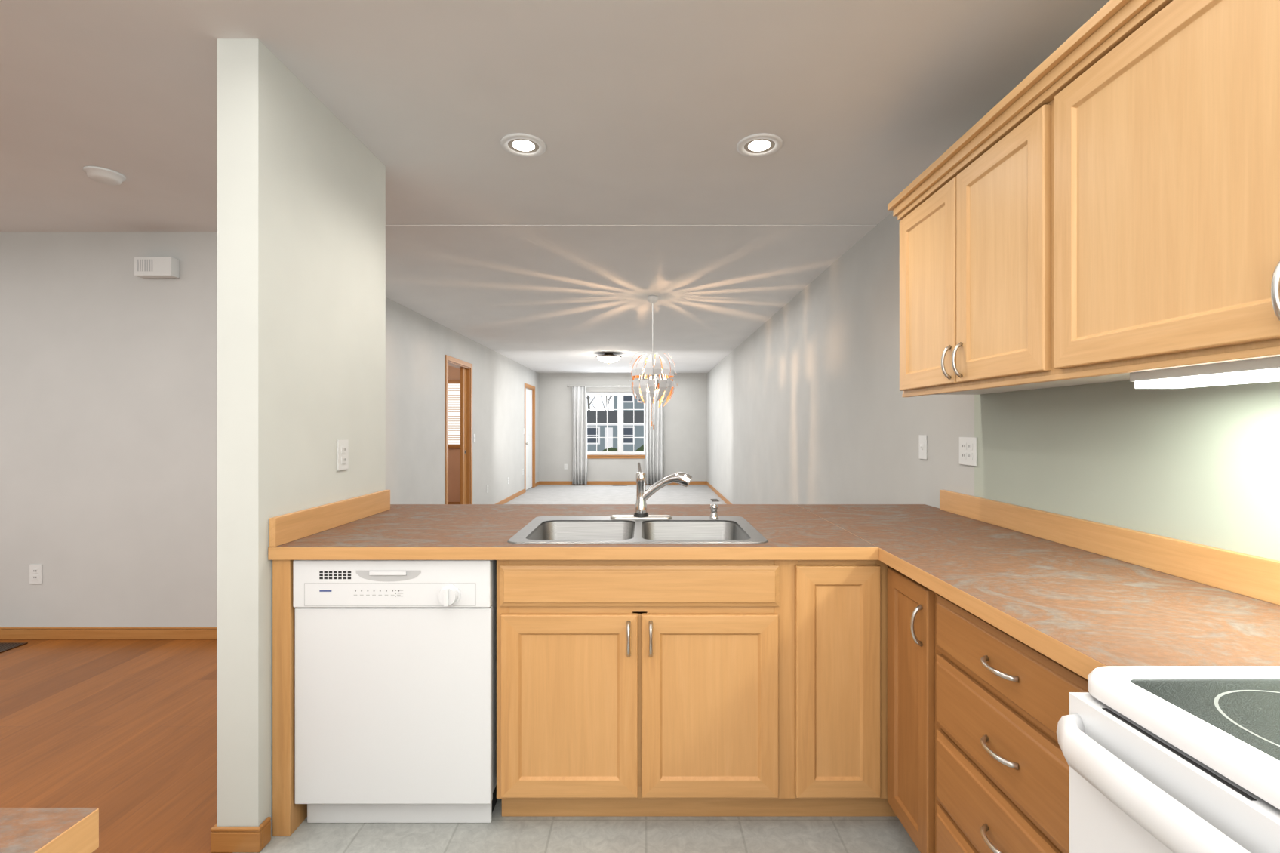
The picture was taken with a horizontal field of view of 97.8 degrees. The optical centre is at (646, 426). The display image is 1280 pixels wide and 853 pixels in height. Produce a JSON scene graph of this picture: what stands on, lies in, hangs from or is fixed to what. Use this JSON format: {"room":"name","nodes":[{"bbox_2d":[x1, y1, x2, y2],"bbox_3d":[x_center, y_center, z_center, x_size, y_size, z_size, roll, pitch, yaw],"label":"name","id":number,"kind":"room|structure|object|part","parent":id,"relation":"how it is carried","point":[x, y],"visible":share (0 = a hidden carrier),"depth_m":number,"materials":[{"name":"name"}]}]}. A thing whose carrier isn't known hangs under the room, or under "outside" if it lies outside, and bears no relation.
{"room":"kitchen","nodes":[
{"label":"kitchen","id":0,"kind":"room"},
{"bbox_2d":[0,807,98,852],"bbox_3d":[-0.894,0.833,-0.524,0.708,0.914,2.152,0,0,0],"label":"countertop","id":1,"kind":"structure","parent":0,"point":[49,829],"depth_m":0.53,"materials":[{"name":"brown laminate"}]},
{"bbox_2d":[0,639,217,852],"bbox_3d":[-3.875,1.320,0.345,5.250,0.060,6.090,0,0,0],"label":"floor","id":2,"kind":"structure","parent":0,"point":[121,735],"depth_m":2.33,"materials":[{"name":"brown wood"}]},
{"bbox_2d":[0,642,27,652],"bbox_3d":[-3.850,1.286,3.250,0.350,0.006,0.140,0,0,0],"label":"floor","id":3,"kind":"structure","parent":2,"relation":"on","point":[5,646],"depth_m":3.27,"materials":[{"name":"brown metal"}]},
{"bbox_2d":[0,231,217,627],"bbox_3d":[-4.447,0.055,3.450,3.906,2.470,0.120,0,0,0],"label":"wall","id":4,"kind":"structure","parent":0,"point":[108,438],"depth_m":3.39,"materials":[{"name":"paint"}]},
{"bbox_2d":[29,564,42,583],"bbox_3d":[-3.700,0.895,3.385,0.072,0.116,0.007,0,0,0],"label":"outlet","id":5,"kind":"object","parent":4,"relation":"attached to","point":[35,573],"visible":1,"depth_m":3.38,"materials":[{"name":"white plastic"}]},
{"bbox_2d":[0,627,217,639],"bbox_3d":[-4.387,1.252,3.384,4.026,0.075,0.012,0,0,0],"label":"baseboard","id":6,"kind":"structure","parent":4,"relation":"attached to","point":[108,632],"depth_m":3.38,"materials":[{"name":"brown wood"}]},
{"bbox_2d":[134,256,179,277],"bbox_3d":[-2.940,-0.955,3.357,0.220,0.110,0.062,0,0,0],"label":"box","id":7,"kind":"object","parent":4,"relation":"attached to","point":[156,266],"visible":1,"depth_m":3.33,"materials":[{"name":"white plastic"}]},
{"bbox_2d":[217,38,385,836],"bbox_3d":[-1.243,0.055,2.115,0.126,2.470,0.830,0,0,0],"label":"wall","id":8,"kind":"structure","parent":0,"point":[301,278],"depth_m":1.77,"materials":[{"name":"paint"}]},
{"bbox_2d":[210,816,270,852],"bbox_3d":[-1.243,1.252,2.109,0.150,0.075,0.842,0,0,0],"label":"baseboard","id":9,"kind":"structure","parent":8,"relation":"attached to","point":[240,839],"depth_m":1.69,"materials":[{"name":"brown wood"}]},
{"bbox_2d":[337,439,348,470],"bbox_3d":[-1.175,0.110,2.167,0.007,0.116,0.072,0,0,0],"label":"outlet","id":10,"kind":"object","parent":8,"relation":"attached to","point":[343,454],"visible":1,"depth_m":2.16,"materials":[{"name":"white plastic"}]},
{"bbox_2d":[448,365,460,501],"bbox_3d":[-3.737,0.055,9.050,2.486,2.470,0.100,0,0,0],"label":"wall","id":11,"kind":"structure","parent":0,"point":[453,470],"depth_m":8.99,"materials":[{"name":"pink paint"}]},
{"bbox_2d":[448,379,460,448],"bbox_3d":[-3.300,-0.200,8.976,1.020,1.100,0.043,0,0,0],"label":"window blinds","id":12,"kind":"object","parent":11,"relation":"attached to","point":[453,413],"depth_m":8.96,"materials":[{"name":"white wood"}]},
{"bbox_2d":[448,501,460,504],"bbox_3d":[-3.747,1.252,8.994,2.506,0.075,0.012,0,0,0],"label":"baseboard","id":13,"kind":"structure","parent":11,"relation":"attached to","point":[453,503],"depth_m":8.99,"materials":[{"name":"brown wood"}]},
{"bbox_2d":[385,297,538,504],"bbox_3d":[-2.434,0.055,7.895,0.120,2.470,9.010,0,0,0],"label":"wall","id":14,"kind":"structure","parent":0,"point":[419,347],"depth_m":6.38,"materials":[{"name":"paint"}]},
{"bbox_2d":[445,354,472,504],"bbox_3d":[-2.433,0.221,7.100,0.146,2.138,0.996,0,0,0],"label":"door frame","id":15,"kind":"structure","parent":14,"relation":"attached to","point":[453,361],"depth_m":7.53,"materials":[{"name":"brown wood"}]},
{"bbox_2d":[460,368,466,504],"bbox_3d":[-2.429,0.254,7.444,0.040,2.048,0.158,0,0,0],"label":"pocket door","id":16,"kind":"structure","parent":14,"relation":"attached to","point":[463,435],"depth_m":7.37,"materials":[{"name":"brown wood"}]},
{"bbox_2d":[495,481,539,504],"bbox_3d":[-2.368,1.252,7.889,0.012,0.075,8.998,0,0,0],"label":"baseboard","id":17,"kind":"structure","parent":14,"relation":"attached to","point":[512,496],"depth_m":9.96,"materials":[{"name":"brown wood"}]},
{"bbox_2d":[526,387,532,489],"bbox_3d":[-2.389,0.253,11.400,0.120,2.050,0.844,0,0,0],"label":"door","id":18,"kind":"structure","parent":14,"relation":"in","point":[528,438],"depth_m":11.46,"materials":[{"name":"white wood"}]},
{"bbox_3d":[-2.369,0.257,11.045,0.080,0.226,0.060,0,0,0],"label":"knob","id":19,"kind":"part","parent":18,"relation":"part of","materials":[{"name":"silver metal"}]},
{"bbox_2d":[524,382,535,492],"bbox_3d":[-2.433,0.221,11.400,0.146,2.138,0.996,0,0,0],"label":"door frame","id":20,"kind":"structure","parent":14,"relation":"attached to","point":[527,386],"depth_m":11.82,"materials":[{"name":"brown wood"}]},
{"bbox_2d":[0,0,1110,373],"bbox_3d":[-2.524,-1.220,4.925,7.952,0.080,15.250,0,0,0],"label":"ceiling","id":21,"kind":"structure","parent":0,"point":[655,112],"depth_m":2.21,"materials":[{"name":"paint"}]},
{"bbox_2d":[83,166,126,184],"bbox_3d":[-2.520,-1.161,2.600,0.144,0.038,0.144,0,0,0],"label":"smoke detector","id":22,"kind":"object","parent":21,"relation":"attached to","point":[103,175],"visible":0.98,"depth_m":2.57,"materials":[{"name":"white plastic"}]},
{"bbox_2d":[500,132,546,156],"bbox_3d":[-0.513,-1.175,2.340,0.188,0.008,0.188,0,0,0],"label":"recessed light","id":23,"kind":"object","parent":21,"relation":"in","point":[522,145],"visible":0.98,"depth_m":2.33,"materials":[{"name":"white plastic"}]},
{"bbox_2d":[596,352,621,363],"bbox_3d":[-0.600,-1.093,9.000,0.410,0.174,0.410,0,0,0],"label":"flush ceiling light","id":24,"kind":"object","parent":21,"relation":"attached to","point":[608,358],"visible":1,"depth_m":8.88,"materials":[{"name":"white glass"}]},
{"bbox_2d":[385,224,876,227],"bbox_3d":[-0.511,-1.178,3.285,3.726,0.004,0.030,0,0,0],"label":"trim","id":25,"kind":"structure","parent":21,"relation":"attached to","point":[630,226],"depth_m":3.28,"materials":[{"name":"paint"}]},
{"bbox_2d":[628,295,677,429],"bbox_3d":[0.066,-0.577,5.081,0.441,1.204,0.446,0,0,0],"label":"pendant lamp","id":26,"kind":"object","parent":21,"relation":"hanging from","point":[655,373],"visible":1,"depth_m":4.94,"materials":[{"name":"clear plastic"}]},
{"bbox_2d":[736,132,782,156],"bbox_3d":[0.475,-1.175,2.340,0.188,0.008,0.188,0,0,0],"label":"recessed light","id":27,"kind":"object","parent":21,"relation":"in","point":[760,145],"visible":1,"depth_m":2.33,"materials":[{"name":"white plastic"}]},
{"bbox_2d":[258,798,920,852],"bbox_3d":[0.101,1.320,-0.085,2.702,0.060,5.230,0,0,0],"label":"floor","id":28,"kind":"structure","parent":0,"point":[499,833],"depth_m":1.76,"materials":[{"name":"grey tile"}]},
{"bbox_2d":[272,560,510,836],"bbox_3d":[-0.807,0.854,2.129,0.738,0.872,0.743,0,0,0],"label":"base cabinet","id":29,"kind":"object","parent":28,"relation":"on","point":[287,815],"depth_m":1.76,"materials":[{"name":"brown wood"}]},
{"bbox_2d":[292,560,498,822],"bbox_3d":[-0.803,0.856,2.055,0.623,0.868,0.649,0,0,0],"label":"dishwasher","id":30,"kind":"object","parent":28,"relation":"on","point":[395,690],"visible":0.88,"depth_m":1.77,"materials":[{"name":"white"}]},
{"bbox_2d":[510,560,806,816],"bbox_3d":[0.004,0.854,2.129,0.964,0.872,0.743,0,0,0],"label":"base cabinet","id":31,"kind":"object","parent":28,"relation":"on","point":[692,687],"depth_m":1.77,"materials":[{"name":"brown wood"}]},
{"bbox_2d":[267,462,1057,559],"bbox_3d":[0.050,0.348,2.220,2.600,0.394,0.960,0,0,0],"label":"countertop","id":32,"kind":"structure","parent":31,"relation":"on","point":[367,527],"depth_m":2.06,"materials":[{"name":"brown laminate"}]},
{"bbox_2d":[507,515,769,588],"bbox_3d":[-0.027,0.458,2.058,0.856,0.174,0.533,0,0,0],"label":"sink","id":33,"kind":"object","parent":32,"relation":"in","point":[549,530],"depth_m":2.21,"materials":[{"name":"silver metal"}]},
{"bbox_2d":[609,462,692,519],"bbox_3d":[0.020,0.261,2.275,0.330,0.220,0.144,0,0,0],"label":"faucet","id":34,"kind":"object","parent":32,"relation":"on","point":[682,478],"depth_m":2.25,"materials":[{"name":"silver metal"}]},
{"bbox_2d":[709,503,718,519],"bbox_3d":[0.276,0.343,2.268,0.036,0.056,0.036,0,0,0],"label":"soap dispenser","id":35,"kind":"object","parent":32,"relation":"on","point":[714,507],"depth_m":2.26,"materials":[{"name":"silver metal"}]},
{"bbox_2d":[806,560,897,816],"bbox_3d":[0.592,0.854,2.129,0.366,0.872,0.743,0,0,0],"label":"base cabinet","id":36,"kind":"object","parent":28,"relation":"on","point":[847,600],"depth_m":1.77,"materials":[{"name":"brown wood"}]},
{"bbox_2d":[887,565,1089,852],"bbox_3d":[1.052,0.854,1.326,0.593,0.872,0.913,0,0,0],"label":"base cabinet","id":37,"kind":"object","parent":28,"relation":"on","point":[978,708],"visible":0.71,"depth_m":1.27,"materials":[{"name":"brown wood"}]},
{"bbox_2d":[874,513,1279,679],"bbox_3d":[1.036,0.351,1.305,0.628,0.130,0.870,0,0,0],"label":"countertop","id":38,"kind":"structure","parent":37,"relation":"on","point":[1081,597],"depth_m":1.28,"materials":[{"name":"brown laminate"}]},
{"bbox_2d":[1056,666,1279,852],"bbox_3d":[0.966,0.720,0.477,0.758,1.140,0.760,0,0,0],"label":"range","id":39,"kind":"object","parent":28,"relation":"on","point":[1172,759],"visible":1,"depth_m":0.71,"materials":[{"name":"white enameled metal"},{"name":"glass"}]},
{"bbox_2d":[504,484,726,504],"bbox_3d":[-0.521,1.320,7.540,3.946,0.060,10.020,0,0,0],"label":"floor","id":40,"kind":"structure","parent":0,"point":[610,494],"depth_m":10.43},
{"bbox_2d":[538,373,707,481],"bbox_3d":[-0.571,0.055,12.460,3.846,2.470,0.120,0,0,0],"label":"wall","id":41,"kind":"structure","parent":0,"point":[684,423],"depth_m":12.40,"materials":[{"name":"paint"}]},
{"bbox_2d":[566,384,639,387],"bbox_3d":[-0.590,-0.890,12.332,2.308,0.060,0.132,0,0,0],"label":"curtain rod","id":42,"kind":"object","parent":41,"relation":"attached to","point":[571,386],"visible":0.62,"depth_m":12.28,"materials":[{"name":"silver metal"}]},
{"bbox_2d":[572,386,587,484],"bbox_3d":[-1.457,0.198,12.287,0.326,2.145,0.098,0,0,0],"label":"curtain","id":43,"kind":"object","parent":42,"relation":"hanging from","point":[580,445],"visible":1,"depth_m":12.28,"materials":[{"name":"fabric"}]},
{"bbox_2d":[644,386,663,484],"bbox_3d":[0.173,0.198,12.288,0.406,2.145,0.097,0,0,0],"label":"curtain","id":44,"kind":"object","parent":42,"relation":"hanging from","point":[653,470],"visible":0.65,"depth_m":12.28,"materials":[{"name":"fabric"}]},
{"bbox_2d":[586,391,645,458],"bbox_3d":[-0.570,-0.027,12.430,1.780,1.480,0.120,0,0,0],"label":"window","id":45,"kind":"structure","parent":41,"relation":"in","point":[620,423],"depth_m":12.43,"materials":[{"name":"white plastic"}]},
{"bbox_2d":[539,481,706,484],"bbox_3d":[-0.511,1.252,12.394,3.726,0.075,0.012,0,0,0],"label":"baseboard","id":46,"kind":"structure","parent":41,"relation":"attached to","point":[607,483],"depth_m":12.39,"materials":[{"name":"brown wood"}]},
{"bbox_2d":[710,498,719,501],"bbox_3d":[1.200,1.286,9.750,0.120,0.006,0.300,0,0,0],"label":"floor air vent","id":47,"kind":"object","parent":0,"point":[714,500],"visible":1,"depth_m":9.74,"materials":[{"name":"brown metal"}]},
{"bbox_2d":[707,210,1279,560],"bbox_3d":[1.402,0.055,4.925,0.100,2.470,15.250,0,0,0],"label":"wall","id":48,"kind":"structure","parent":0,"point":[807,403],"depth_m":2.52,"materials":[{"name":"paint"}]},
{"bbox_2d":[706,481,732,504],"bbox_3d":[1.346,1.252,7.554,0.012,0.075,9.668,0,0,0],"label":"baseboard","id":49,"kind":"structure","parent":48,"relation":"attached to","point":[722,497],"depth_m":10.28,"materials":[{"name":"brown wood"}]},
{"bbox_2d":[918,434,926,459],"bbox_3d":[1.342,0.100,2.720,0.016,0.116,0.072,0,0,0],"label":"light switch","id":50,"kind":"object","parent":48,"relation":"attached to","point":[922,446],"visible":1,"depth_m":2.72,"materials":[{"name":"white plastic"}]},
{"bbox_2d":[959,436,977,465],"bbox_3d":[1.347,0.103,2.340,0.007,0.116,0.124,0,0,0],"label":"outlet","id":51,"kind":"object","parent":48,"relation":"attached to","point":[967,450],"visible":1,"depth_m":2.33,"materials":[{"name":"white plastic"}]},
{"bbox_2d":[893,87,1123,396],"bbox_3d":[1.185,-0.494,1.839,0.330,0.723,0.843,0,0,0],"label":"upper cabinet","id":52,"kind":"object","parent":48,"relation":"attached to","point":[969,237],"depth_m":1.74,"materials":[{"name":"brown wood"}]},
{"bbox_2d":[1038,0,1279,380],"bbox_3d":[1.185,-0.494,1.103,0.330,0.723,0.627,0,0,0],"label":"upper cabinet","id":53,"kind":"object","parent":48,"relation":"attached to","point":[1094,199],"depth_m":1.11,"materials":[{"name":"brown wood"}]},
{"bbox_2d":[1129,355,1279,388],"bbox_3d":[1.165,-0.106,0.835,0.130,0.041,0.870,0,0,0],"label":"under-cabinet light","id":54,"kind":"object","parent":53,"relation":"attached to","point":[1261,370],"visible":0.9,"depth_m":1.09,"materials":[{"name":"white plastic"}]},
{"label":"outside","id":55,"kind":"structure","parent":0,"visible":0},
{"bbox_2d":[586,395,645,451],"bbox_3d":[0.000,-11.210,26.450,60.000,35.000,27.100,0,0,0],"label":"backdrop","id":56,"kind":"structure","parent":55,"point":[612,428],"depth_m":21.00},
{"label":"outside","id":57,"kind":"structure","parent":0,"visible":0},
{"bbox_2d":[586,395,645,451],"bbox_3d":[-1.039,-1.661,24.111,8.688,6.705,17.958,0,0,0],"label":"shrubs","id":58,"kind":"object","parent":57,"point":[641,448],"visible":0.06,"depth_m":30.94,"materials":[{"name":"plant"}]}
]}

